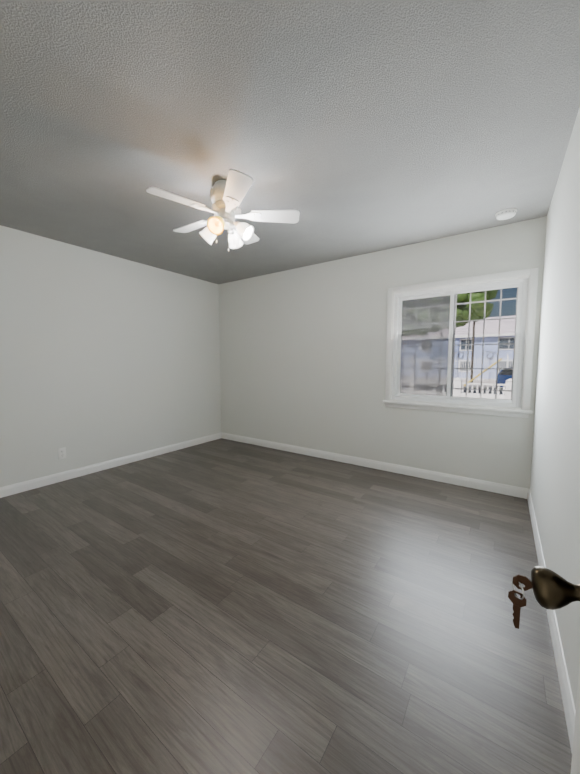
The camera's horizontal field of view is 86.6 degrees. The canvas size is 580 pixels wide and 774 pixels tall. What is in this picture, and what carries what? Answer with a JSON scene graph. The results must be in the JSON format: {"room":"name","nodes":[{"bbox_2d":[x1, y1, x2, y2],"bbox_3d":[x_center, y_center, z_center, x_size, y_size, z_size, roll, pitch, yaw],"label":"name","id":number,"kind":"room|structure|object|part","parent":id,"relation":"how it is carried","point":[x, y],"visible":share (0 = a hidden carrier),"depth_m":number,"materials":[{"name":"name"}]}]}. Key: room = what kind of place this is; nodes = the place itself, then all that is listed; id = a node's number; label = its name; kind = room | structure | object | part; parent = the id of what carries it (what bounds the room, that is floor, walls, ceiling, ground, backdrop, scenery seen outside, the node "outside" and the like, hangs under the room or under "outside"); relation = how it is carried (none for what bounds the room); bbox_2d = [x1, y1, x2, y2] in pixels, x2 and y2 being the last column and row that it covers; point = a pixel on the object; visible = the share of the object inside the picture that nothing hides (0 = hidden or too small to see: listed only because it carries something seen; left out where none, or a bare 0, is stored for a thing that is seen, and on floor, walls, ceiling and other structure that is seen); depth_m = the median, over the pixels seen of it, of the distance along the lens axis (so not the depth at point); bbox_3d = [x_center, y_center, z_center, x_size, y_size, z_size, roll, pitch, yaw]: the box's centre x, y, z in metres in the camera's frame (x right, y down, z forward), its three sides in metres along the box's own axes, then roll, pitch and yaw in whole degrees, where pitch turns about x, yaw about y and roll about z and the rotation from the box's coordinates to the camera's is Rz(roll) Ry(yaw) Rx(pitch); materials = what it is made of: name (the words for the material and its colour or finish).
{"room":"empty bedroom","nodes":[
{"label":"empty bedroom","id":0,"kind":"room"},
{"bbox_2d":[0,225,220,486],"bbox_3d":[-2.239,-0.266,3.430,0.150,2.440,4.029,3,6,34],"label":"wall","id":1,"kind":"structure","parent":0,"point":[104,357],"depth_m":3.41,"materials":[{"name":"white paint"}]},
{"bbox_2d":[58,447,65,459],"bbox_3d":[-2.360,0.688,3.190,0.007,0.115,0.070,3,6,34],"label":"outlet","id":2,"kind":"object","parent":1,"relation":"attached to","point":[61,453],"visible":1,"depth_m":3.19,"materials":[{"name":"white plastic"}]},
{"bbox_2d":[0,433,219,497],"bbox_3d":[-2.182,0.909,3.462,0.013,0.092,3.690,3,6,34],"label":"baseboard","id":3,"kind":"structure","parent":1,"relation":"attached to","point":[20,487],"depth_m":3.44,"materials":[{"name":"white paint"}]},
{"bbox_2d":[0,438,571,773],"bbox_3d":[-0.941,1.138,1.792,4.267,0.100,5.429,3,6,34],"label":"floor","id":4,"kind":"structure","parent":0,"point":[221,606],"depth_m":1.44,"materials":[{"name":"plastic"}]},
{"bbox_2d":[0,0,579,283],"bbox_3d":[-0.944,-1.403,1.587,4.267,0.120,5.429,3,6,34],"label":"ceiling","id":5,"kind":"structure","parent":0,"point":[347,128],"depth_m":1.55,"materials":[{"name":"white paint"}]},
{"bbox_2d":[146,169,299,251],"bbox_3d":[-0.472,-1.157,2.160,0.958,0.464,0.994,3,6,34],"label":"ceiling fan","id":6,"kind":"object","parent":5,"relation":"hanging from","point":[227,196],"visible":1,"depth_m":2.08,"materials":[{"name":"white plastic"}]},
{"bbox_3d":[-0.444,-1.071,2.152,0.384,0.118,0.384,3,6,34],"label":"lamp shade","id":7,"kind":"part","parent":6,"relation":"part of","materials":[{"name":"white glass"}]},
{"bbox_2d":[495,208,516,219],"bbox_3d":[1.761,-1.401,2.512,0.144,0.040,0.144,3,6,34],"label":"smoke detector","id":8,"kind":"object","parent":5,"relation":"attached to","point":[506,214],"visible":1,"depth_m":2.48,"materials":[{"name":"white plastic"}]},
{"bbox_2d":[218,216,546,488],"bbox_3d":[0.557,-0.304,3.855,3.967,2.440,0.150,3,6,34],"label":"wall","id":9,"kind":"structure","parent":0,"point":[302,356],"depth_m":3.62,"materials":[{"name":"white paint"}]},
{"bbox_2d":[220,432,523,497],"bbox_3d":[0.512,0.872,3.882,3.967,0.092,0.013,3,6,34],"label":"baseboard","id":10,"kind":"structure","parent":9,"relation":"attached to","point":[494,487],"depth_m":3.43,"materials":[{"name":"white paint"}]},
{"bbox_2d":[383,268,538,417],"bbox_3d":[1.623,-0.401,3.083,1.317,1.297,0.189,3,6,34],"label":"window","id":11,"kind":"structure","parent":9,"relation":"in","point":[525,281],"depth_m":3.09,"materials":[{"name":"white paint"}]},
{"bbox_2d":[402,287,517,399],"bbox_3d":[1.697,-0.420,3.189,1.293,1.311,0.068,3,6,34],"label":"bars","id":12,"kind":"object","parent":11,"relation":"attached to","point":[499,319],"depth_m":3.07,"materials":[{"name":"white paint"}]},
{"bbox_2d":[530,107,579,709],"bbox_3d":[0.751,-0.036,0.524,0.150,2.440,5.429,3,6,34],"label":"wall","id":13,"kind":"structure","parent":0,"point":[555,480],"depth_m":1.55,"materials":[{"name":"white paint"}]},
{"bbox_2d":[524,488,575,751],"bbox_3d":[1.072,1.085,1.222,0.013,0.092,3.690,3,6,34],"label":"baseboard","id":14,"kind":"structure","parent":13,"relation":"attached to","point":[562,671],"depth_m":1.23,"materials":[{"name":"white paint"}]},
{"bbox_3d":[-1.632,-0.046,0.694,3.967,2.440,0.100,3,6,34],"label":"wall","id":15,"kind":"structure","parent":0,"visible":0},
{"bbox_2d":[531,566,579,773],"bbox_3d":[0.204,0.202,0.032,0.173,2.030,0.852,3,5,30],"label":"door","id":16,"kind":"structure","parent":15,"relation":"in","point":[552,590],"depth_m":0.37,"materials":[{"name":"white paint"}]},
{"bbox_2d":[508,574,531,628],"bbox_3d":[0.298,0.279,0.398,0.026,0.075,0.020,3,5,30],"label":"keys","id":17,"kind":"object","parent":16,"relation":"attached to","point":[517,601],"visible":1,"depth_m":0.40,"materials":[{"name":"brown metal"}]},
{"label":"outside","id":18,"kind":"structure","parent":0,"visible":0},
{"bbox_2d":[400,377,502,393],"bbox_3d":[17.991,-0.118,23.878,120.000,0.208,70.000,3,6,34],"label":"ground","id":19,"kind":"structure","parent":18,"point":[475,386],"depth_m":22.52,"materials":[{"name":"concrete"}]},
{"bbox_2d":[402,290,497,336],"bbox_3d":[7.010,-3.456,16.208,10.763,7.758,4.137,3,6,34],"label":"tree","id":20,"kind":"object","parent":19,"relation":"on","point":[463,308],"depth_m":14.17,"materials":[{"name":"green plant"}]},
{"bbox_2d":[400,377,511,399],"bbox_3d":[7.143,-0.012,15.185,14.339,1.020,0.339,3,6,34],"label":"fence","id":21,"kind":"object","parent":19,"relation":"on","point":[459,392],"depth_m":14.14,"materials":[{"name":"white"}]},
{"bbox_2d":[401,355,512,381],"bbox_3d":[13.904,-1.763,28.404,30.099,2.370,0.099,3,6,34],"label":"fence","id":22,"kind":"object","parent":19,"relation":"on","point":[468,367],"depth_m":27.01,"materials":[{"name":"white"}]},
{"bbox_2d":[400,315,515,378],"bbox_3d":[22.616,-4.398,35.559,46.800,6.450,10.010,3,6,34],"label":"building","id":23,"kind":"structure","parent":19,"relation":"on","point":[491,326],"depth_m":32.03,"materials":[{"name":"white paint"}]},
{"bbox_2d":[464,321,507,385],"bbox_3d":[16.968,-4.440,20.559,10.550,9.041,4.210,3,6,34],"label":"pole","id":24,"kind":"object","parent":19,"relation":"on","point":[472,359],"depth_m":24.59,"materials":[{"name":"grey wood"}]},
{"bbox_2d":[495,367,512,386],"bbox_3d":[14.177,-0.396,17.354,4.294,1.419,1.830,3,6,34],"label":"car","id":25,"kind":"object","parent":19,"relation":"on","point":[506,375],"depth_m":17.63,"materials":[{"name":"blue paint"}]}
]}

